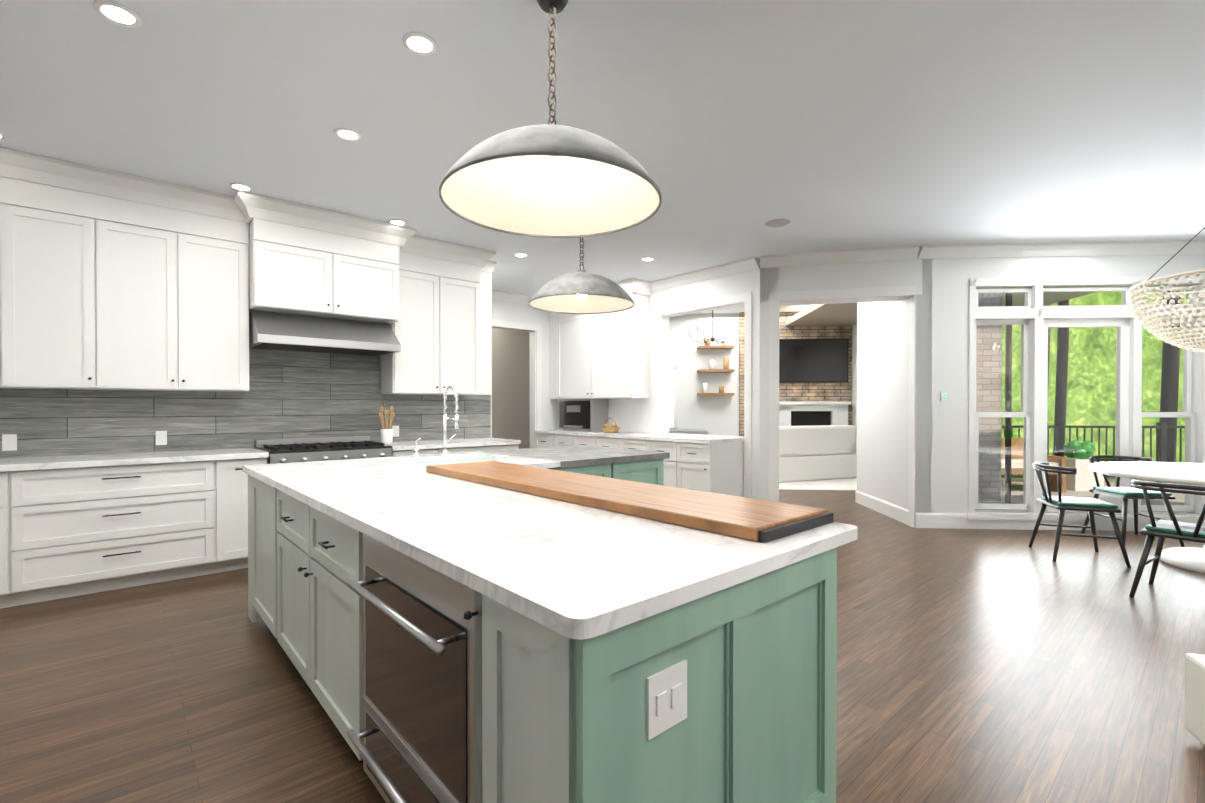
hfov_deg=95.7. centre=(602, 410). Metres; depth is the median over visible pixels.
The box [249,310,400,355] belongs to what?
range hood
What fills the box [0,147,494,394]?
upper cabinet
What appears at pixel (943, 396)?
thermostat
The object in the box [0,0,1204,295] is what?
ceiling
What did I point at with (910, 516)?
trim
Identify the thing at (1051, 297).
ceiling
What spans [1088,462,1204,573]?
dining table
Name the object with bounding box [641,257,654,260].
recessed light
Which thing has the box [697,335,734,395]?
shelf
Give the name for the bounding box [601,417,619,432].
bread basket
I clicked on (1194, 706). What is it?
ottoman bench
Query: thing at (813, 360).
tv
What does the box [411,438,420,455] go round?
faucet
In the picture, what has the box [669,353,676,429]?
window
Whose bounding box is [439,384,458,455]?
faucet
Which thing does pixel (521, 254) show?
recessed light
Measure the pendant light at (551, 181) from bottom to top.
0.859 m
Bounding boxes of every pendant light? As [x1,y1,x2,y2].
[439,0,661,237]
[529,237,634,313]
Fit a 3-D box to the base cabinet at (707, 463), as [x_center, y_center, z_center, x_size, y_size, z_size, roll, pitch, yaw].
[0.399,0.765,7.448,0.955,0.920,3.341,0,1,-41]
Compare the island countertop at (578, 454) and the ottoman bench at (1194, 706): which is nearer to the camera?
the ottoman bench at (1194, 706)
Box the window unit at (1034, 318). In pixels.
[966,275,1204,522]
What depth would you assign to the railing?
8.99 m
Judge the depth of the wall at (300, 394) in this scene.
5.75 m
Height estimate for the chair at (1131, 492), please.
0.794 m
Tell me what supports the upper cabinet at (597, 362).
attached to the wall at (300, 394)
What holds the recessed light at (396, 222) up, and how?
in the ceiling at (730, 126)
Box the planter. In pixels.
[1063,440,1103,490]
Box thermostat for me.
[940,392,947,400]
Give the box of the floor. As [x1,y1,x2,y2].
[0,474,1204,802]
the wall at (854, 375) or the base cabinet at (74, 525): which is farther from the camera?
the wall at (854, 375)
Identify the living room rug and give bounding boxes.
[779,477,856,490]
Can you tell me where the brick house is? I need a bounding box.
[785,293,1011,502]
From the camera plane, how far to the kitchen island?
1.33 m
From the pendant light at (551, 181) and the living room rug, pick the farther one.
the living room rug
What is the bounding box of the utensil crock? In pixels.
[379,406,394,443]
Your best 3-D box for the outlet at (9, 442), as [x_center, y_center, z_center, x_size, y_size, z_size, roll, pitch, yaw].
[-4.167,0.222,3.833,0.070,0.114,0.008,0,1,-41]
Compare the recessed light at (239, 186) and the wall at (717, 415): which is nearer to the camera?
the recessed light at (239, 186)
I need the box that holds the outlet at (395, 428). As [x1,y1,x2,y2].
[392,425,398,436]
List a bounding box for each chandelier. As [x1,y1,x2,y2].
[688,310,737,344]
[1129,227,1204,352]
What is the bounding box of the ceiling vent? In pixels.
[765,219,789,226]
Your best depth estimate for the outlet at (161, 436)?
4.38 m
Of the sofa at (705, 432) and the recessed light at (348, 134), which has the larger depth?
the sofa at (705, 432)
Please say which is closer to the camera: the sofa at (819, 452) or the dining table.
the dining table
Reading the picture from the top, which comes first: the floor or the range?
the range
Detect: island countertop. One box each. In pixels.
[243,457,856,635]
[383,445,669,471]
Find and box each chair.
[1028,462,1130,567]
[1081,455,1184,546]
[1129,479,1204,597]
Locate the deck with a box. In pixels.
[975,480,1184,511]
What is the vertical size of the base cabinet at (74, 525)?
0.920 m
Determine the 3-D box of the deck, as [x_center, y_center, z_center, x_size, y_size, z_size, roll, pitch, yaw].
[7.279,1.209,7.480,7.300,0.029,3.490,0,0,4]
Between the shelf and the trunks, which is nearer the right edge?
the trunks
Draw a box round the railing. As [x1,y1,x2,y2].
[1001,423,1184,482]
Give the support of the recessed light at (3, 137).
in the ceiling at (730, 126)
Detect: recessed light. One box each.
[0,133,6,139]
[93,0,141,26]
[229,183,252,190]
[334,128,361,140]
[388,219,406,224]
[402,32,436,54]
[514,253,527,256]
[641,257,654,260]
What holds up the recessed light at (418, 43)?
in the ceiling at (730, 126)
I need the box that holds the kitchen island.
[245,456,856,802]
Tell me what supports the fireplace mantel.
on the floor
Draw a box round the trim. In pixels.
[481,240,1204,530]
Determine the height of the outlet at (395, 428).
0.114 m
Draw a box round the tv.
[779,338,848,381]
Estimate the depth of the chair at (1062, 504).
4.54 m
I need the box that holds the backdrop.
[1002,291,1185,462]
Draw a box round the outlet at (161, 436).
[156,431,166,444]
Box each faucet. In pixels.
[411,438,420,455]
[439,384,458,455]
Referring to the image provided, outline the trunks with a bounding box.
[1044,291,1180,461]
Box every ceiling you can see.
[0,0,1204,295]
[698,292,1095,312]
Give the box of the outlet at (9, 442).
[2,434,16,450]
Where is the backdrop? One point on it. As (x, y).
(1094, 374)
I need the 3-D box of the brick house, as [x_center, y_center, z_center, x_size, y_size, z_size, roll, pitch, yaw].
[4.771,-0.606,9.399,2.050,3.569,5.350,0,0,4]
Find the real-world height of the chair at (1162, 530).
0.794 m
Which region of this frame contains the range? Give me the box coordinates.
[255,436,391,463]
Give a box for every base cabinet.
[0,438,520,608]
[534,429,743,496]
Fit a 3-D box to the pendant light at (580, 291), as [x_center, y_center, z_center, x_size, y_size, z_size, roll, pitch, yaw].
[-0.175,-1.298,4.601,0.890,0.811,0.890,0,1,-41]
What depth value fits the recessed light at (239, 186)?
4.14 m
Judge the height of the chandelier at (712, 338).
0.955 m
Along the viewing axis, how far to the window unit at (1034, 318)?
5.67 m
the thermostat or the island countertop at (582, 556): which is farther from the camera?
the thermostat
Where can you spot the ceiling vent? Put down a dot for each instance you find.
(777, 223)
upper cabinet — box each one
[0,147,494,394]
[549,278,651,431]
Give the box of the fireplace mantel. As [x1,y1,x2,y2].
[779,402,850,425]
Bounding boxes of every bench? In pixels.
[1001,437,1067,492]
[1184,653,1204,744]
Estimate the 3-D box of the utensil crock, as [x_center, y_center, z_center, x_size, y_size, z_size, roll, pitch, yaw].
[-2.125,0.133,5.372,0.158,0.373,0.120,0,1,-41]
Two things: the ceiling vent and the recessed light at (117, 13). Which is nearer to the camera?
the recessed light at (117, 13)
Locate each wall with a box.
[0,254,1204,512]
[669,312,851,435]
[852,324,856,454]
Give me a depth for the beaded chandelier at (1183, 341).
4.40 m
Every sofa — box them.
[669,430,708,434]
[779,425,856,481]
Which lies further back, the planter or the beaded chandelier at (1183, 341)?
the planter
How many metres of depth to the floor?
2.51 m

